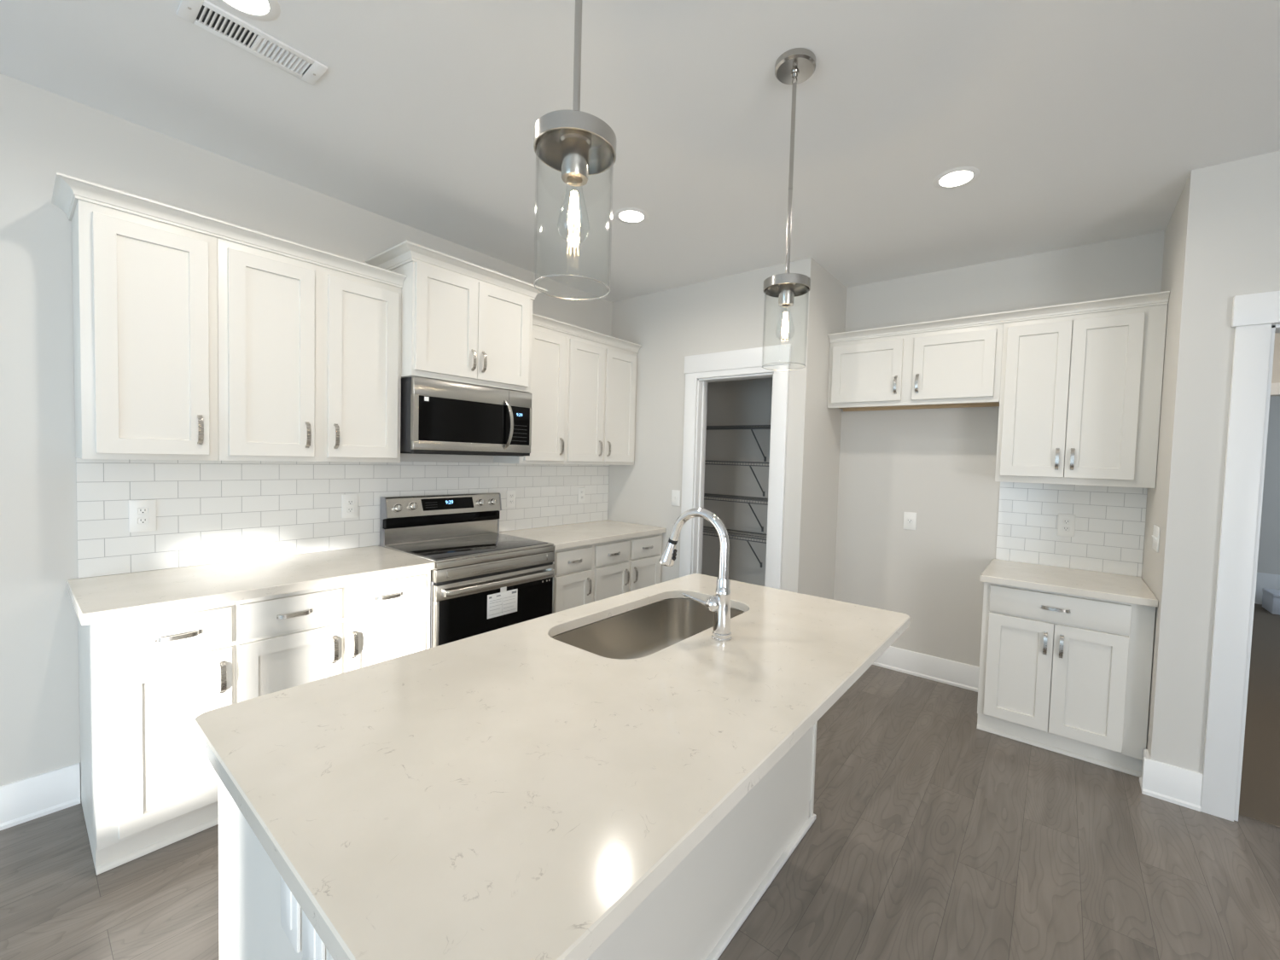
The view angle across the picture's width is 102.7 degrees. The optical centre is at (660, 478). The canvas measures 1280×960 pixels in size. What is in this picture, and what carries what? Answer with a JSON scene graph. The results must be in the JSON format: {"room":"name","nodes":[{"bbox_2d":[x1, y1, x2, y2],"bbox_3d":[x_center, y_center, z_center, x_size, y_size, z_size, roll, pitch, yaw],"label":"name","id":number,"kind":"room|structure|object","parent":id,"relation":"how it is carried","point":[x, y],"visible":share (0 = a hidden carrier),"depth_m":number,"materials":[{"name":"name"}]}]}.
{"room":"kitchen","nodes":[
{"label":"kitchen","id":0,"kind":"room"},
{"bbox_2d":[0,73,612,800],"bbox_3d":[-2.216,-0.081,2.261,0.120,2.780,7.900,3,3,38],"label":"wall","id":1,"kind":"structure","parent":0,"point":[43,133],"depth_m":1.98,"materials":[{"name":"white paint"}]},
{"bbox_2d":[0,762,80,830],"bbox_3d":[-3.462,1.258,0.653,0.022,0.160,3.598,3,3,38],"label":"baseboard","id":2,"kind":"structure","parent":1,"relation":"attached to","point":[21,801],"depth_m":1.99,"materials":[{"name":"white paint"}]},
{"bbox_2d":[71,198,218,460],"bbox_3d":[-2.056,-0.545,2.051,0.341,0.936,0.379,3,3,38],"label":"upper cabinet","id":3,"kind":"object","parent":1,"relation":"attached to","point":[145,290],"visible":0.98,"depth_m":1.95,"materials":[{"name":"white paint"}]},
{"bbox_2d":[217,238,401,462],"bbox_3d":[-1.708,-0.553,2.495,0.341,0.936,0.747,3,3,38],"label":"upper cabinet","id":4,"kind":"object","parent":1,"relation":"attached to","point":[309,355],"visible":0.98,"depth_m":2.35,"materials":[{"name":"white paint"}]},
{"bbox_2d":[51,171,406,288],"bbox_3d":[-1.825,-1.028,2.306,0.344,0.056,1.178,3,3,38],"label":"crown molding","id":5,"kind":"structure","parent":4,"relation":"attached to","point":[66,191],"depth_m":2.05,"materials":[{"name":"white paint"}]},
{"bbox_2d":[75,457,609,578],"bbox_3d":[-1.391,0.139,3.228,0.009,0.484,3.030,3,3,38],"label":"tile backsplash","id":6,"kind":"structure","parent":1,"relation":"attached to","point":[208,512],"depth_m":2.52,"materials":[{"name":"white tile"}]},
{"bbox_2d":[128,499,156,532],"bbox_3d":[-2.204,0.159,2.174,0.009,0.136,0.082,3,3,38],"label":"power outlet","id":7,"kind":"object","parent":6,"relation":"attached to","point":[142,513],"visible":1,"depth_m":2.17,"materials":[{"name":"white plastic"}]},
{"bbox_2d":[137,507,148,514],"bbox_3d":[-2.202,0.138,2.172,0.005,0.027,0.033,3,3,38],"label":"receptacle","id":8,"kind":"object","parent":7,"relation":"attached to","point":[140,510],"depth_m":2.17,"materials":[{"name":"grey plastic"}]},
{"bbox_2d":[137,517,148,523],"bbox_3d":[-2.203,0.180,2.173,0.005,0.027,0.033,3,3,38],"label":"receptacle","id":9,"kind":"object","parent":7,"relation":"attached to","point":[140,520],"depth_m":2.17,"materials":[{"name":"grey plastic"}]},
{"bbox_2d":[342,494,357,517],"bbox_3d":[-1.708,0.153,2.808,0.009,0.130,0.080,3,3,38],"label":"power outlet","id":10,"kind":"object","parent":6,"relation":"attached to","point":[349,501],"visible":1,"depth_m":2.80,"materials":[{"name":"white plastic"}]},
{"bbox_2d":[346,507,353,512],"bbox_3d":[-1.707,0.174,2.808,0.005,0.027,0.033,3,3,38],"label":"receptacle","id":11,"kind":"object","parent":10,"relation":"attached to","point":[348,509],"depth_m":2.81,"materials":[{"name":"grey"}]},
{"bbox_2d":[347,500,354,505],"bbox_3d":[-1.706,0.132,2.806,0.005,0.027,0.033,3,3,38],"label":"receptacle","id":12,"kind":"object","parent":10,"relation":"attached to","point":[349,502],"depth_m":2.81,"materials":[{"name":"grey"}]},
{"bbox_2d":[506,490,515,506],"bbox_3d":[-1.065,0.146,3.631,0.009,0.118,0.072,3,3,38],"label":"power outlet","id":13,"kind":"object","parent":6,"relation":"attached to","point":[510,494],"visible":1,"depth_m":3.63,"materials":[{"name":"white plastic"}]},
{"bbox_2d":[577,487,585,501],"bbox_3d":[-0.646,0.135,4.166,0.009,0.118,0.072,3,3,38],"label":"power outlet","id":14,"kind":"object","parent":6,"relation":"attached to","point":[581,490],"visible":1,"depth_m":4.16,"materials":[{"name":"white plastic"}]},
{"bbox_2d":[390,261,532,392],"bbox_3d":[-1.191,-0.845,3.044,0.453,0.595,0.759,3,3,38],"label":"upper cabinet","id":15,"kind":"object","parent":1,"relation":"attached to","point":[455,328],"visible":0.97,"depth_m":2.85,"materials":[{"name":"white paint"}]},
{"bbox_2d":[365,240,546,300],"bbox_3d":[-1.176,-1.163,3.027,0.468,0.069,0.884,3,3,38],"label":"crown molding","id":16,"kind":"structure","parent":15,"relation":"attached to","point":[406,252],"depth_m":2.77,"materials":[{"name":"white paint"}]},
{"bbox_2d":[400,376,532,456],"bbox_3d":[-1.197,-0.344,3.077,0.432,0.404,0.757,3,3,38],"label":"microwave","id":17,"kind":"object","parent":15,"relation":"attached to","point":[438,416],"visible":0.98,"depth_m":2.89,"materials":[{"name":"grey metal"}]},
{"bbox_2d":[493,324,566,464],"bbox_3d":[-0.891,-0.571,3.541,0.341,0.936,0.381,3,3,38],"label":"upper cabinet","id":18,"kind":"object","parent":1,"relation":"attached to","point":[549,346],"visible":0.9,"depth_m":3.48,"materials":[{"name":"white paint"}]},
{"bbox_2d":[564,333,637,465],"bbox_3d":[-0.539,-0.578,3.990,0.341,0.936,0.759,3,3,38],"label":"upper cabinet","id":19,"kind":"object","parent":1,"relation":"attached to","point":[601,379],"visible":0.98,"depth_m":3.85,"materials":[{"name":"white paint"}]},
{"bbox_2d":[532,313,641,353],"bbox_3d":[-0.526,-1.047,3.730,0.050,0.056,1.141,3,3,38],"label":"crown molding","id":20,"kind":"structure","parent":19,"relation":"attached to","point":[538,320],"depth_m":3.69,"materials":[{"name":"white paint"}]},
{"bbox_2d":[0,0,1279,302],"bbox_3d":[1.902,-1.394,2.066,6.720,0.100,12.700,3,3,38],"label":"ceiling","id":21,"kind":"structure","parent":0,"point":[1081,122],"depth_m":1.93,"materials":[{"name":"white paint"}]},
{"bbox_2d":[216,0,280,21],"bbox_3d":[-1.226,-1.410,1.489,0.188,0.004,0.188,3,3,38],"label":"recessed light","id":22,"kind":"object","parent":21,"relation":"in","point":[264,10],"visible":1,"depth_m":1.53,"materials":[{"name":"white paint"}]},
{"bbox_2d":[176,0,327,85],"bbox_3d":[-1.316,-1.417,1.663,0.136,0.010,0.364,3,3,38],"label":"ceiling vent","id":23,"kind":"object","parent":21,"relation":"in","point":[203,14],"visible":1,"depth_m":1.65,"materials":[{"name":"white metal"}]},
{"bbox_2d":[533,0,616,300],"bbox_3d":[-0.156,-0.861,0.964,0.155,0.995,0.155,0,3,-32],"label":"pendant light","id":24,"kind":"object","parent":21,"relation":"hanging from","point":[578,144],"visible":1,"depth_m":0.96,"materials":[{"name":"silver metal"}]},
{"bbox_2d":[559,128,591,186],"bbox_3d":[-0.164,-0.609,0.974,0.060,0.077,0.060,3,3,38],"label":"socket","id":25,"kind":"object","parent":24,"relation":"attached to","point":[575,144],"depth_m":0.95,"materials":[{"name":"silver metal"}]},
{"bbox_2d":[614,207,648,223],"bbox_3d":[-0.162,-1.431,2.792,0.188,0.004,0.188,3,3,38],"label":"recessed light","id":26,"kind":"object","parent":21,"relation":"in","point":[627,215],"visible":1,"depth_m":2.78,"materials":[{"name":"white paint"}]},
{"bbox_2d":[762,47,815,370],"bbox_3d":[0.430,-0.874,1.711,0.155,0.995,0.155,0,3,-32],"label":"pendant light","id":27,"kind":"object","parent":21,"relation":"hanging from","point":[794,66],"visible":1,"depth_m":1.70,"materials":[{"name":"silver metal"}]},
{"bbox_2d":[777,283,796,307],"bbox_3d":[0.423,-0.621,1.721,0.060,0.077,0.060,3,3,38],"label":"socket","id":28,"kind":"object","parent":27,"relation":"attached to","point":[786,297],"depth_m":1.70,"materials":[{"name":"silver metal"}]},
{"bbox_2d":[932,166,980,189],"bbox_3d":[1.348,-1.368,2.334,0.188,0.004,0.188,3,3,38],"label":"recessed light","id":29,"kind":"object","parent":21,"relation":"in","point":[958,177],"visible":1,"depth_m":2.33,"materials":[{"name":"white paint"}]},
{"bbox_2d":[0,603,1279,959],"bbox_3d":[1.818,1.480,2.180,6.720,0.104,12.700,3,3,38],"label":"floor","id":30,"kind":"structure","parent":0,"point":[933,834],"depth_m":1.85,"materials":[{"name":"wood"}]},
{"bbox_2d":[77,601,235,875],"bbox_3d":[-1.979,0.888,2.006,0.654,0.876,0.364,3,3,38],"label":"base cabinet","id":31,"kind":"object","parent":30,"relation":"on","point":[148,785],"visible":0.9,"depth_m":1.80,"materials":[{"name":"white paint"}]},
{"bbox_2d":[234,570,430,703],"bbox_3d":[-1.629,0.881,2.453,0.654,0.876,0.771,3,3,38],"label":"base cabinet","id":32,"kind":"object","parent":30,"relation":"on","point":[284,641],"visible":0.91,"depth_m":2.20,"materials":[{"name":"white paint"}]},
{"bbox_2d":[66,545,435,625],"bbox_3d":[-1.736,0.427,2.283,0.653,0.036,1.170,3,3,38],"label":"countertop","id":33,"kind":"structure","parent":32,"relation":"on","point":[99,599],"depth_m":2.08,"materials":[{"name":"stone"}]},
{"bbox_2d":[379,492,554,648],"bbox_3d":[-1.124,0.704,3.038,0.699,1.174,0.757,3,3,38],"label":"range","id":34,"kind":"object","parent":30,"relation":"on","point":[483,579],"visible":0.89,"depth_m":2.93,"materials":[{"name":"grey metal"}]},
{"bbox_2d":[384,533,553,563],"bbox_3d":[-1.119,0.400,3.029,0.578,0.013,0.757,3,3,38],"label":"cooktop","id":35,"kind":"object","parent":34,"relation":"in","point":[458,548],"depth_m":2.95,"materials":[{"name":"grey"}]},
{"bbox_2d":[488,590,516,615],"bbox_3d":[-0.885,0.700,2.862,0.001,0.110,0.178,3,3,38],"label":"label","id":36,"kind":"object","parent":34,"relation":"attached to","point":[501,602],"depth_m":2.86,"materials":[{"name":"white paper"}]},
{"bbox_2d":[217,721,817,959],"bbox_3d":[-0.143,0.957,1.572,0.626,0.879,1.778,3,3,38],"label":"kitchen island","id":37,"kind":"object","parent":30,"relation":"on","point":[696,910],"visible":0.27,"depth_m":1.41,"materials":[{"name":"white paint"}]},
{"bbox_2d":[280,875,301,953],"bbox_3d":[-0.579,0.661,0.796,0.075,0.118,0.008,3,3,38],"label":"power outlet","id":38,"kind":"object","parent":37,"relation":"attached to","point":[290,908],"visible":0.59,"depth_m":0.79,"materials":[{"name":"white plastic"}]},
{"bbox_2d":[283,879,291,930],"bbox_3d":[-0.580,0.661,0.794,0.033,0.066,0.003,3,3,38],"label":"receptacle","id":39,"kind":"object","parent":38,"relation":"attached to","point":[287,893],"depth_m":0.79,"materials":[{"name":"white plastic"}]},
{"bbox_2d":[302,911,325,959],"bbox_3d":[-0.502,0.666,0.737,0.075,0.118,0.008,3,3,38],"label":"power outlet","id":40,"kind":"object","parent":37,"relation":"attached to","point":[313,948],"visible":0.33,"depth_m":0.73,"materials":[{"name":"white plastic"}]},
{"bbox_2d":[305,914,315,959],"bbox_3d":[-0.504,0.666,0.735,0.033,0.066,0.003,3,3,38],"label":"receptacle","id":41,"kind":"object","parent":40,"relation":"attached to","point":[310,931],"depth_m":0.73,"materials":[{"name":"white plastic"}]},
{"bbox_2d":[192,573,910,959],"bbox_3d":[-0.016,0.508,1.460,0.962,0.032,1.823,3,3,38],"label":"island countertop","id":42,"kind":"structure","parent":37,"relation":"on","point":[518,791],"depth_m":0.91,"materials":[{"name":"stone"}]},
{"bbox_2d":[552,598,744,659],"bbox_3d":[-0.014,0.615,1.769,0.438,0.204,0.806,3,3,38],"label":"sink","id":43,"kind":"object","parent":42,"relation":"in","point":[645,631],"visible":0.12,"depth_m":2.00,"materials":[{"name":"silver metal"}]},
{"bbox_2d":[659,507,731,641],"bbox_3d":[0.103,0.291,1.628,0.275,0.394,0.078,3,3,38],"label":"faucet","id":44,"kind":"object","parent":42,"relation":"on","point":[719,603],"visible":1,"depth_m":1.56,"materials":[{"name":"silver metal"}]},
{"bbox_2d":[552,544,593,612],"bbox_3d":[-0.804,0.863,3.508,0.654,0.876,0.361,3,3,38],"label":"base cabinet","id":45,"kind":"object","parent":30,"relation":"on","point":[573,565],"visible":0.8,"depth_m":3.31,"materials":[{"name":"white paint"}]},
{"bbox_2d":[591,533,662,602],"bbox_3d":[-0.458,0.856,3.951,0.654,0.876,0.761,3,3,38],"label":"base cabinet","id":46,"kind":"object","parent":30,"relation":"on","point":[619,567],"visible":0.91,"depth_m":3.70,"materials":[{"name":"white paint"}]},
{"bbox_2d":[499,519,666,549],"bbox_3d":[-0.560,0.401,3.792,0.648,0.036,1.124,3,3,38],"label":"countertop","id":47,"kind":"structure","parent":46,"relation":"on","point":[584,533],"depth_m":3.67,"materials":[{"name":"stone"}]},
{"bbox_2d":[977,581,1155,777],"bbox_3d":[2.202,0.994,2.832,0.682,0.844,0.645,3,3,38],"label":"base cabinet","id":48,"kind":"object","parent":30,"relation":"on","point":[1066,674],"visible":0.97,"depth_m":2.58,"materials":[{"name":"white paint"}]},
{"bbox_2d":[980,558,1158,607],"bbox_3d":[2.209,0.555,2.817,0.699,0.034,0.649,3,3,38],"label":"countertop","id":49,"kind":"structure","parent":48,"relation":"on","point":[1129,589],"depth_m":2.70,"materials":[{"name":"stone"}]},
{"bbox_2d":[1262,587,1279,615],"bbox_3d":[6.756,1.336,5.394,0.480,0.215,0.360,3,3,38],"label":"storage box","id":50,"kind":"object","parent":30,"relation":"on","point":[1271,599],"visible":1,"depth_m":5.46,"materials":[{"name":"white"}]},
{"bbox_2d":[607,257,846,599],"bbox_3d":[0.533,-0.080,4.259,1.752,2.780,0.966,3,3,38],"label":"wall","id":51,"kind":"structure","parent":0,"point":[726,313],"depth_m":3.72,"materials":[{"name":"white paint"}]},
{"bbox_2d":[671,489,680,506],"bbox_3d":[0.112,0.153,3.968,0.078,0.122,0.015,3,3,38],"label":"light switch","id":52,"kind":"object","parent":51,"relation":"attached to","point":[675,493],"visible":1,"depth_m":3.97,"materials":[{"name":"white plastic"}]},
{"bbox_2d":[679,343,791,589],"bbox_3d":[0.523,0.212,3.716,0.849,2.239,0.145,3,3,38],"label":"trim","id":53,"kind":"structure","parent":51,"relation":"attached to","point":[744,362],"depth_m":3.66,"materials":[{"name":"white paint"}]},
{"bbox_2d":[701,377,772,586],"bbox_3d":[0.754,-0.088,4.636,1.636,2.780,0.100,3,3,38],"label":"wall","id":54,"kind":"structure","parent":0,"point":[741,402],"depth_m":4.62,"materials":[{"name":"white paint"}]},
{"bbox_2d":[703,526,766,567],"bbox_3d":[0.614,0.623,4.512,1.628,0.298,0.284,3,3,38],"label":"wire shelf","id":55,"kind":"object","parent":54,"relation":"attached to","point":[714,531],"visible":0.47,"depth_m":4.41,"materials":[{"name":"grey metal"}]},
{"bbox_2d":[704,493,767,531],"bbox_3d":[0.624,0.309,4.500,1.628,0.298,0.284,3,3,38],"label":"wire shelf","id":56,"kind":"object","parent":54,"relation":"attached to","point":[706,495],"visible":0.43,"depth_m":4.40,"materials":[{"name":"grey metal"}]},
{"bbox_2d":[704,459,769,496],"bbox_3d":[0.632,-0.001,4.487,1.628,0.298,0.284,3,3,38],"label":"wire shelf","id":57,"kind":"object","parent":54,"relation":"attached to","point":[732,462],"visible":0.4,"depth_m":4.33,"materials":[{"name":"grey metal"}]},
{"bbox_2d":[706,424,770,461],"bbox_3d":[0.641,-0.303,4.475,1.628,0.298,0.284,3,3,38],"label":"wire shelf","id":58,"kind":"object","parent":54,"relation":"attached to","point":[740,427],"visible":0.41,"depth_m":4.36,"materials":[{"name":"grey metal"}]},
{"bbox_2d":[827,290,1169,343],"bbox_3d":[1.852,-0.939,3.064,1.708,0.053,0.050,3,3,38],"label":"crown molding","id":59,"kind":"structure","parent":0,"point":[1159,298],"depth_m":2.93,"materials":[{"name":"white paint"}]},
{"bbox_2d":[833,230,1164,666],"bbox_3d":[2.113,0.002,3.374,1.832,2.780,0.120,3,3,38],"label":"wall","id":60,"kind":"structure","parent":0,"point":[938,465],"depth_m":3.48,"materials":[{"name":"white paint"}]},
{"bbox_2d":[902,512,916,529],"bbox_3d":[1.745,0.299,3.583,0.082,0.122,0.010,3,3,38],"label":"power outlet","id":61,"kind":"object","parent":60,"relation":"attached to","point":[910,518],"visible":1,"depth_m":3.58,"materials":[{"name":"white plastic"}]},
{"bbox_2d":[907,517,912,523],"bbox_3d":[1.744,0.299,3.582,0.034,0.034,0.006,3,3,38],"label":"receptacle","id":62,"kind":"object","parent":61,"relation":"attached to","point":[909,520],"depth_m":3.58,"materials":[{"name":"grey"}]},
{"bbox_2d":[827,323,1003,411],"bbox_3d":[1.669,-0.712,3.406,1.022,0.473,0.351,3,3,38],"label":"upper cabinet","id":63,"kind":"object","parent":60,"relation":"attached to","point":[955,368],"visible":0.99,"depth_m":3.25,"materials":[{"name":"white paint"}]},
{"bbox_2d":[872,645,979,692],"bbox_3d":[1.712,1.292,3.619,1.023,0.160,0.022,3,3,38],"label":"baseboard","id":64,"kind":"structure","parent":60,"relation":"attached to","point":[948,672],"depth_m":3.50,"materials":[{"name":"white paint"}]},
{"bbox_2d":[995,481,1147,576],"bbox_3d":[2.422,0.282,3.054,0.683,0.503,0.009,3,3,38],"label":"tile backsplash","id":65,"kind":"structure","parent":60,"relation":"attached to","point":[1109,528],"depth_m":3.02,"materials":[{"name":"white tile"}]},
{"bbox_2d":[1057,513,1075,536],"bbox_3d":[2.416,0.280,3.046,0.080,0.134,0.009,3,3,38],"label":"power outlet","id":66,"kind":"object","parent":65,"relation":"attached to","point":[1066,526],"visible":1,"depth_m":3.04,"materials":[{"name":"white plastic"}]},
{"bbox_2d":[1062,526,1069,531],"bbox_3d":[2.414,0.301,3.046,0.033,0.027,0.005,3,3,38],"label":"receptacle","id":67,"kind":"object","parent":66,"relation":"attached to","point":[1064,528],"depth_m":3.05,"materials":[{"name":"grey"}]},
{"bbox_2d":[1063,519,1070,523],"bbox_3d":[2.415,0.259,3.044,0.033,0.027,0.005,3,3,38],"label":"receptacle","id":68,"kind":"object","parent":66,"relation":"attached to","point":[1065,521],"depth_m":3.04,"materials":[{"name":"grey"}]},
{"bbox_2d":[994,303,1167,488],"bbox_3d":[2.335,-0.438,2.890,0.684,0.941,0.351,3,3,38],"label":"upper cabinet","id":69,"kind":"object","parent":60,"relation":"attached to","point":[1080,398],"visible":1,"depth_m":2.75,"materials":[{"name":"white paint"}]},
{"bbox_2d":[1141,150,1279,773],"bbox_3d":[3.679,0.117,1.625,3.036,2.780,0.710,3,3,38],"label":"wall","id":70,"kind":"structure","parent":0,"point":[1222,238],"depth_m":2.23,"materials":[{"name":"white paint"}]},
{"bbox_2d":[1139,748,1150,790],"bbox_3d":[2.250,1.357,2.378,0.022,0.160,0.102,3,3,38],"label":"baseboard","id":71,"kind":"structure","parent":70,"relation":"attached to","point":[1146,754],"depth_m":2.40,"materials":[{"name":"white paint"}]},
{"bbox_2d":[1151,524,1160,552],"bbox_3d":[2.405,0.291,2.488,0.015,0.120,0.165,3,3,38],"label":"light switch","id":72,"kind":"object","parent":70,"relation":"attached to","point":[1155,535],"visible":1,"depth_m":2.46,"materials":[{"name":"white plastic"}]},
{"bbox_2d":[1141,756,1203,811],"bbox_3d":[2.276,1.362,2.278,0.186,0.160,0.022,3,3,38],"label":"baseboard","id":73,"kind":"structure","parent":70,"relation":"attached to","point":[1183,787],"depth_m":2.27,"materials":[{"name":"white paint"}]},
{"bbox_2d":[1200,290,1279,821],"bbox_3d":[2.896,0.371,1.850,1.246,2.210,0.149,3,3,38],"label":"trim","id":74,"kind":"structure","parent":70,"relation":"attached to","point":[1253,315],"depth_m":2.14,"materials":[{"name":"white paint"}]},
{"bbox_2d":[1256,395,1279,575],"bbox_3d":[6.926,0.047,5.778,3.036,2.780,0.100,3,3,38],"label":"wall","id":75,"kind":"structure","parent":0,"point":[1269,546],"depth_m":5.75,"materials":[{"name":"white paint"}]},
{"bbox_2d":[1254,572,1279,604],"bbox_3d":[6.901,1.259,5.742,2.916,0.360,0.020,3,3,38],"label":"baseboard","id":76,"kind":"structure","parent":75,"relation":"attached to","point":[1263,580],"depth_m":5.79,"materials":[{"name":"white paint"}]},
{"bbox_2d":[1270,332,1279,396],"bbox_3d":[4.832,0.092,3.100,3.036,2.780,0.100,3,3,38],"label":"wall","id":77,"kind":"structure","parent":0,"point":[1276,367],"depth_m":3.50,"materials":[{"name":"white paint"}]},
{"bbox_2d":[1270,382,1279,395],"bbox_3d":[4.126,-0.618,3.564,1.286,0.080,0.020,3,3,38],"label":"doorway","id":78,"kind":"structure","parent":77,"relation":"in","point":[1275,389],"depth_m":3.49,"materials":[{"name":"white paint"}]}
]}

